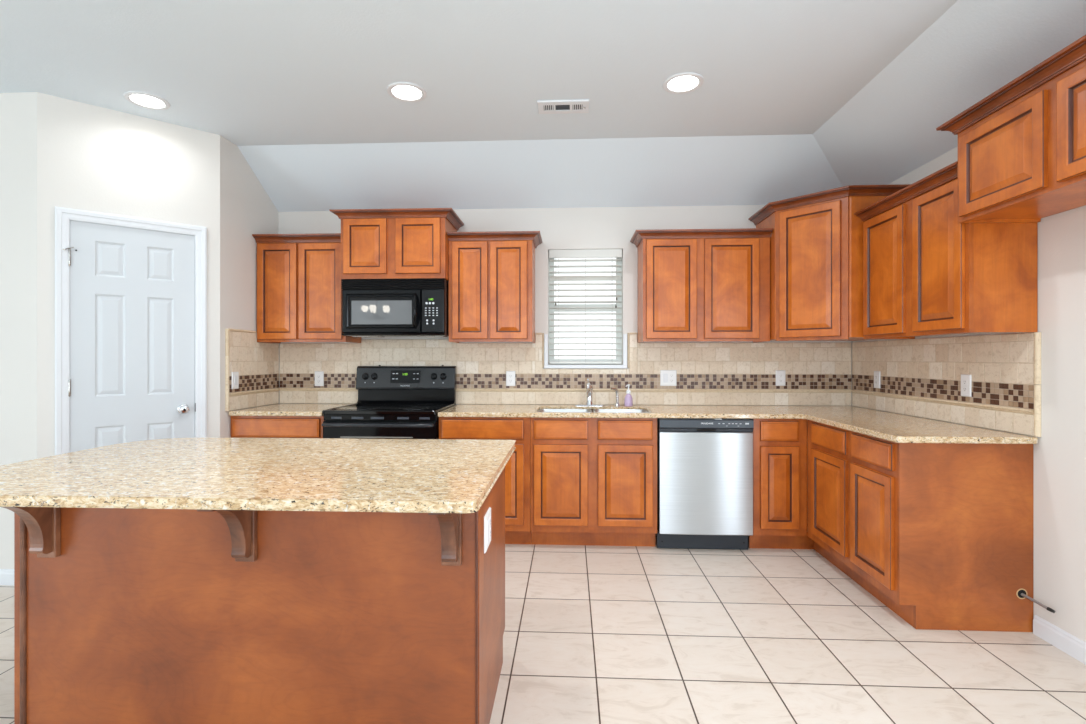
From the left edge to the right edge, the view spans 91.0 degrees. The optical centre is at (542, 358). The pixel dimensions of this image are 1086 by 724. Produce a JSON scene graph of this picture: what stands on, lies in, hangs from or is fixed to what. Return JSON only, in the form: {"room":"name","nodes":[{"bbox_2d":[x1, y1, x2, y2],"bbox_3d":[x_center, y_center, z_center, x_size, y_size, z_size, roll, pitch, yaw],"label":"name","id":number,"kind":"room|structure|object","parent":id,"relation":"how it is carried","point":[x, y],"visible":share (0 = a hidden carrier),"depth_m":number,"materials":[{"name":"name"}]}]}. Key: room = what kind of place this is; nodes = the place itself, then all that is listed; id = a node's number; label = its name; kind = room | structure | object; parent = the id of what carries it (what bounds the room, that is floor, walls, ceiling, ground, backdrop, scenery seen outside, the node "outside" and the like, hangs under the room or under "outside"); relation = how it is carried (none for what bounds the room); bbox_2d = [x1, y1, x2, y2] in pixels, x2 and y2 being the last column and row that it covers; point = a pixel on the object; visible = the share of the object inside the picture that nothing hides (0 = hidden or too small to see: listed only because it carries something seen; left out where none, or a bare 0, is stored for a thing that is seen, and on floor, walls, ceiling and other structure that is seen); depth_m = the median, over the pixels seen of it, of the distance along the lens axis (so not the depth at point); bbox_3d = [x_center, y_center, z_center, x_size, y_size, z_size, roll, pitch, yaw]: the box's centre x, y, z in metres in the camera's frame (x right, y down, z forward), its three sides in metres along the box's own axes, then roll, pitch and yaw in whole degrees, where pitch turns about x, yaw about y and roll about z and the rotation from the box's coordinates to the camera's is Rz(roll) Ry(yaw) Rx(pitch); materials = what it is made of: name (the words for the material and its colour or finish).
{"room":"kitchen","nodes":[
{"label":"kitchen","id":0,"kind":"room"},
{"bbox_2d":[0,92,36,568],"bbox_3d":[-4.583,-0.109,3.122,3.534,2.750,0.120,0,0,3],"label":"wall","id":1,"kind":"structure","parent":0,"point":[18,111],"depth_m":2.98,"materials":[{"name":"white paint"}]},
{"bbox_2d":[0,569,13,585],"bbox_3d":[-4.506,1.223,3.075,3.492,0.086,0.060,0,0,3],"label":"baseboard","id":2,"kind":"structure","parent":1,"relation":"attached to","point":[6,575],"depth_m":2.97,"materials":[{"name":"white paint"}]},
{"bbox_2d":[37,92,219,458],"bbox_3d":[-2.522,-0.109,3.304,0.884,2.750,0.115,0,0,-40],"label":"wall","id":3,"kind":"structure","parent":0,"point":[93,158],"depth_m":3.19,"materials":[{"name":"white paint"}]},
{"bbox_2d":[55,206,206,454],"bbox_3d":[-2.500,0.204,3.275,0.734,2.123,0.178,0,0,-40],"label":"door","id":4,"kind":"structure","parent":3,"relation":"in","point":[131,292],"depth_m":3.23,"materials":[{"name":"white paint"}]},
{"bbox_2d":[220,135,278,437],"bbox_3d":[-2.190,-0.109,3.907,0.120,2.750,0.714,0,0,3],"label":"wall","id":5,"kind":"structure","parent":0,"point":[246,209],"depth_m":3.72,"materials":[{"name":"white paint"}]},
{"bbox_2d":[225,328,279,410],"bbox_3d":[-2.118,0.079,3.924,0.021,0.563,0.648,0,0,3],"label":"tile backsplash","id":6,"kind":"structure","parent":5,"relation":"attached to","point":[257,363],"depth_m":3.87,"materials":[{"name":"beige tile"}]},
{"bbox_2d":[232,372,238,388],"bbox_3d":[-2.125,0.154,3.685,0.010,0.118,0.073,0,0,3],"label":"light switch","id":7,"kind":"object","parent":6,"relation":"attached to","point":[235,375],"visible":1,"depth_m":3.68,"materials":[{"name":"white plastic"}]},
{"bbox_2d":[0,0,1085,211],"bbox_3d":[-2.188,-1.367,-0.116,8.640,0.395,8.750,0,0,3],"label":"ceiling","id":8,"kind":"structure","parent":0,"point":[795,98],"depth_m":2.82,"materials":[{"name":"white paint"}]},
{"bbox_2d":[124,91,169,109],"bbox_3d":[-2.278,-1.480,3.072,0.216,0.008,0.216,0,0,3],"label":"recessed light","id":9,"kind":"object","parent":8,"relation":"in","point":[146,100],"visible":1,"depth_m":3.06,"materials":[{"name":"white paint"}]},
{"bbox_2d":[387,82,426,101],"bbox_3d":[-0.759,-1.480,2.974,0.216,0.008,0.216,0,0,3],"label":"recessed light","id":10,"kind":"object","parent":8,"relation":"in","point":[402,91],"visible":1,"depth_m":2.96,"materials":[{"name":"white paint"}]},
{"bbox_2d":[537,99,588,113],"bbox_3d":[0.120,-1.474,3.143,0.300,0.018,0.154,0,0,3],"label":"ceiling vent","id":11,"kind":"object","parent":8,"relation":"in","point":[547,106],"visible":1,"depth_m":3.13,"materials":[{"name":"white metal"}]},
{"bbox_2d":[663,72,703,93],"bbox_3d":[0.755,-1.480,2.877,0.216,0.008,0.216,0,0,3],"label":"recessed light","id":12,"kind":"object","parent":8,"relation":"in","point":[680,83],"visible":1,"depth_m":2.87,"materials":[{"name":"white paint"}]},
{"bbox_2d":[0,530,1085,723],"bbox_3d":[-2.126,1.316,-0.059,8.760,0.100,8.870,0,0,3],"label":"floor","id":13,"kind":"structure","parent":0,"point":[592,634],"depth_m":2.31,"materials":[{"name":"tile"}]},
{"bbox_2d":[3,467,504,723],"bbox_3d":[-0.911,0.829,1.886,1.466,0.874,0.891,0,0,3],"label":"kitchen island","id":14,"kind":"object","parent":13,"relation":"on","point":[122,615],"visible":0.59,"depth_m":1.64,"materials":[{"name":"brown wood"}]},
{"bbox_2d":[0,437,515,512],"bbox_3d":[-0.979,0.376,1.892,1.676,0.030,1.014,0,0,3],"label":"island countertop","id":15,"kind":"structure","parent":14,"relation":"on","point":[204,473],"depth_m":1.63,"materials":[{"name":"stone"}]},
{"bbox_2d":[484,507,490,553],"bbox_3d":[-0.183,0.574,1.786,0.010,0.118,0.118,0,0,3],"label":"wall outlet","id":16,"kind":"object","parent":14,"relation":"attached to","point":[487,518],"visible":0.98,"depth_m":1.75,"materials":[{"name":"white plastic"}]},
{"bbox_2d":[231,416,324,437],"bbox_3d":[-1.799,0.830,3.919,0.653,0.873,0.610,0,0,3],"label":"base cabinet","id":17,"kind":"object","parent":13,"relation":"on","point":[241,426],"visible":0.15,"depth_m":3.62,"materials":[{"name":"brown wood"}]},
{"bbox_2d":[229,403,348,415],"bbox_3d":[-1.793,0.376,3.915,0.644,0.030,0.632,0,0,3],"label":"countertop","id":18,"kind":"structure","parent":17,"relation":"on","point":[280,409],"depth_m":3.67,"materials":[{"name":"stone"}]},
{"bbox_2d":[322,365,455,438],"bbox_3d":[-1.080,0.660,3.837,0.775,1.212,0.694,0,0,3],"label":"electric range","id":19,"kind":"object","parent":13,"relation":"on","point":[394,402],"visible":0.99,"depth_m":3.97,"materials":[{"name":"black metal"}]},
{"bbox_2d":[322,403,454,413],"bbox_3d":[-1.080,0.360,3.831,0.775,0.024,0.575,0,0,3],"label":"cooktop","id":20,"kind":"object","parent":19,"relation":"in","point":[356,408],"depth_m":3.73,"materials":[{"name":"black glass"}]},
{"bbox_2d":[439,417,530,543],"bbox_3d":[-0.378,0.830,3.849,0.614,0.873,0.610,0,0,3],"label":"base cabinet","id":21,"kind":"object","parent":13,"relation":"on","point":[517,468],"visible":0.31,"depth_m":3.55,"materials":[{"name":"brown wood"}]},
{"bbox_2d":[530,409,656,546],"bbox_3d":[0.348,0.830,3.812,0.836,0.873,0.610,0,0,3],"label":"base cabinet","id":22,"kind":"object","parent":13,"relation":"on","point":[593,481],"visible":0.94,"depth_m":3.52,"materials":[{"name":"brown wood"}]},
{"bbox_2d":[657,418,753,549],"bbox_3d":[1.071,0.827,3.751,0.604,0.870,0.600,0,0,3],"label":"dishwasher","id":23,"kind":"object","parent":13,"relation":"on","point":[705,465],"visible":0.99,"depth_m":3.46,"materials":[{"name":"silver metal"}]},
{"bbox_2d":[749,419,813,548],"bbox_3d":[1.594,0.830,3.750,0.418,0.873,0.610,0,0,3],"label":"base cabinet","id":24,"kind":"object","parent":13,"relation":"on","point":[779,445],"visible":0.81,"depth_m":3.46,"materials":[{"name":"brown wood"}]},
{"bbox_2d":[807,420,1032,631],"bbox_3d":[1.981,0.830,3.004,0.618,0.873,1.058,0,0,3],"label":"base cabinet","id":25,"kind":"object","parent":13,"relation":"on","point":[940,534],"visible":0.91,"depth_m":2.48,"materials":[{"name":"brown wood"}]},
{"bbox_2d":[438,404,1037,443],"bbox_3d":[0.791,0.376,3.300,3.000,0.030,1.602,0,0,3],"label":"countertop","id":26,"kind":"structure","parent":25,"relation":"on","point":[898,428],"depth_m":3.45,"materials":[{"name":"stone"}]},
{"bbox_2d":[574,379,604,405],"bbox_3d":[0.346,0.256,3.937,0.230,0.209,0.221,0,0,3],"label":"kitchen faucet","id":27,"kind":"object","parent":26,"relation":"on","point":[589,389],"visible":1,"depth_m":4.00,"materials":[{"name":"silver metal"}]},
{"bbox_2d":[538,409,648,412],"bbox_3d":[0.351,0.476,3.754,0.786,0.195,0.418,0,0,3],"label":"sink","id":28,"kind":"object","parent":26,"relation":"in","point":[539,410],"visible":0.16,"depth_m":3.95,"materials":[{"name":"silver metal"}]},
{"bbox_2d":[611,387,619,405],"bbox_3d":[0.545,0.289,4.003,0.079,0.143,0.047,0,0,-33],"label":"sprayer","id":29,"kind":"object","parent":26,"relation":"on","point":[612,388],"visible":1,"depth_m":4.00,"materials":[{"name":"silver metal"}]},
{"bbox_2d":[624,384,632,405],"bbox_3d":[0.642,0.279,4.003,0.062,0.164,0.062,0,0,3],"label":"soap bottle","id":30,"kind":"object","parent":26,"relation":"on","point":[628,401],"visible":1,"depth_m":3.98,"materials":[{"name":"purple plastic"}]},
{"bbox_2d":[1021,593,1054,612],"bbox_3d":[2.219,1.098,2.393,0.017,0.031,0.136,0,0,-10],"label":"pipe","id":31,"kind":"object","parent":25,"relation":"attached to","point":[1022,594],"visible":1,"depth_m":2.38,"materials":[{"name":"grey metal"}]},
{"bbox_2d":[279,205,852,405],"bbox_3d":[0.119,-0.109,4.209,4.702,2.750,0.120,0,0,3],"label":"wall","id":32,"kind":"structure","parent":0,"point":[585,227],"depth_m":4.14,"materials":[{"name":"white paint"}]},
{"bbox_2d":[252,233,361,342],"bbox_3d":[-1.782,-0.512,4.060,0.673,0.786,0.358,0,0,3],"label":"upper cabinet","id":33,"kind":"object","parent":32,"relation":"attached to","point":[299,291],"visible":0.84,"depth_m":3.92,"materials":[{"name":"brown wood"}]},
{"bbox_2d":[329,208,463,280],"bbox_3d":[-1.064,-0.809,3.976,0.874,0.483,0.453,0,0,3],"label":"upper cabinet","id":34,"kind":"object","parent":32,"relation":"attached to","point":[402,243],"visible":0.93,"depth_m":3.79,"materials":[{"name":"brown wood"}]},
{"bbox_2d":[341,279,448,336],"bbox_3d":[-1.060,-0.361,3.962,0.744,0.406,0.461,0,0,3],"label":"microwave","id":35,"kind":"object","parent":34,"relation":"attached to","point":[370,307],"visible":1,"depth_m":3.79,"materials":[{"name":"black metal"}]},
{"bbox_2d":[447,231,541,342],"bbox_3d":[-0.347,-0.512,3.988,0.670,0.786,0.358,0,0,3],"label":"upper cabinet","id":36,"kind":"object","parent":32,"relation":"attached to","point":[492,273],"visible":1,"depth_m":3.85,"materials":[{"name":"brown wood"}]},
{"bbox_2d":[279,333,851,405],"bbox_3d":[0.115,0.082,4.138,4.437,0.558,0.021,0,0,3],"label":"tile backsplash","id":37,"kind":"structure","parent":32,"relation":"attached to","point":[817,374],"depth_m":4.12,"materials":[{"name":"beige tile"}]},
{"bbox_2d":[315,371,323,385],"bbox_3d":[-1.776,0.164,4.228,0.073,0.118,0.009,0,0,3],"label":"wall outlet","id":38,"kind":"object","parent":37,"relation":"attached to","point":[319,375],"visible":1,"depth_m":4.22,"materials":[{"name":"white plastic"}]},
{"bbox_2d":[506,371,514,385],"bbox_3d":[-0.252,0.159,4.152,0.073,0.118,0.009,0,0,3],"label":"wall outlet","id":39,"kind":"object","parent":37,"relation":"attached to","point":[510,375],"visible":1,"depth_m":4.15,"materials":[{"name":"white plastic"}]},
{"bbox_2d":[660,370,676,385],"bbox_3d":[0.963,0.153,4.091,0.124,0.122,0.010,0,0,3],"label":"wall outlet","id":40,"kind":"object","parent":37,"relation":"attached to","point":[667,377],"visible":1,"depth_m":4.09,"materials":[{"name":"white plastic"}]},
{"bbox_2d":[776,370,785,385],"bbox_3d":[1.805,0.152,4.049,0.073,0.118,0.009,0,0,3],"label":"wall outlet","id":41,"kind":"object","parent":37,"relation":"attached to","point":[780,374],"visible":1,"depth_m":4.05,"materials":[{"name":"white plastic"}]},
{"bbox_2d":[549,257,621,364],"bbox_3d":[0.334,-0.398,4.225,0.578,0.899,0.058,0,0,3],"label":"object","id":42,"kind":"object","parent":32,"relation":"in","point":[588,340],"depth_m":4.22,"materials":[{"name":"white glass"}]},
{"bbox_2d":[549,249,621,363],"bbox_3d":[0.331,-0.401,4.164,0.566,0.889,0.074,0,0,3],"label":"window blind","id":43,"kind":"object","parent":42,"relation":"attached to","point":[575,253],"visible":1,"depth_m":4.16,"materials":[{"name":"white plastic"}]},
{"bbox_2d":[544,334,626,367],"bbox_3d":[0.330,-0.053,4.127,0.640,0.266,0.022,0,0,3],"label":"trim","id":44,"kind":"structure","parent":32,"relation":"attached to","point":[546,365],"depth_m":4.12,"materials":[{"name":"white paint"}]},
{"bbox_2d":[630,228,772,342],"bbox_3d":[1.137,-0.512,3.914,0.949,0.786,0.358,0,0,3],"label":"upper cabinet","id":45,"kind":"object","parent":32,"relation":"attached to","point":[694,284],"visible":1,"depth_m":3.78,"materials":[{"name":"brown wood"}]},
{"bbox_2d":[748,184,910,340],"bbox_3d":[1.935,-0.592,3.668,0.774,0.945,0.774,0,0,3],"label":"upper cabinet","id":46,"kind":"object","parent":32,"relation":"attached to","point":[816,239],"visible":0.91,"depth_m":3.45,"materials":[{"name":"brown wood"}]},
{"bbox_2d":[853,146,1085,641],"bbox_3d":[2.186,-0.109,-0.334,0.120,2.750,8.750,0,0,3],"label":"wall","id":47,"kind":"structure","parent":0,"point":[1059,455],"depth_m":2.33,"materials":[{"name":"white paint"}]},
{"bbox_2d":[854,161,1036,338],"bbox_3d":[2.102,-0.512,2.886,0.358,0.786,0.882,0,0,3],"label":"upper cabinet","id":48,"kind":"object","parent":47,"relation":"attached to","point":[926,272],"visible":0.94,"depth_m":2.63,"materials":[{"name":"brown wood"}]},
{"bbox_2d":[851,332,1040,436],"bbox_3d":[2.292,0.121,3.224,0.021,0.478,1.606,0,0,3],"label":"tile backsplash","id":49,"kind":"structure","parent":47,"relation":"attached to","point":[921,378],"depth_m":2.93,"materials":[{"name":"beige tile"}]},
{"bbox_2d":[874,371,880,387],"bbox_3d":[2.311,0.149,3.692,0.009,0.118,0.073,0,0,3],"label":"wall outlet","id":50,"kind":"object","parent":49,"relation":"attached to","point":[877,374],"visible":1,"depth_m":3.68,"materials":[{"name":"white plastic"}]},
{"bbox_2d":[961,374,971,396],"bbox_3d":[2.269,0.147,2.864,0.009,0.118,0.073,0,0,3],"label":"wall outlet","id":51,"kind":"object","parent":49,"relation":"attached to","point":[966,380],"visible":1,"depth_m":2.85,"materials":[{"name":"white plastic"}]},
{"bbox_2d":[936,35,1085,222],"bbox_3d":[2.031,-0.851,1.983,0.411,0.463,1.040,0,0,3],"label":"upper cabinet","id":52,"kind":"object","parent":47,"relation":"attached to","point":[1022,146],"visible":1,"depth_m":2.09,"materials":[{"name":"brown wood"}]},
{"bbox_2d":[1033,615,1085,664],"bbox_3d":[2.083,1.223,-1.060,0.013,0.086,7.030,0,0,3],"label":"baseboard","id":53,"kind":"structure","parent":47,"relation":"attached to","point":[1071,645],"depth_m":2.31,"materials":[{"name":"white paint"}]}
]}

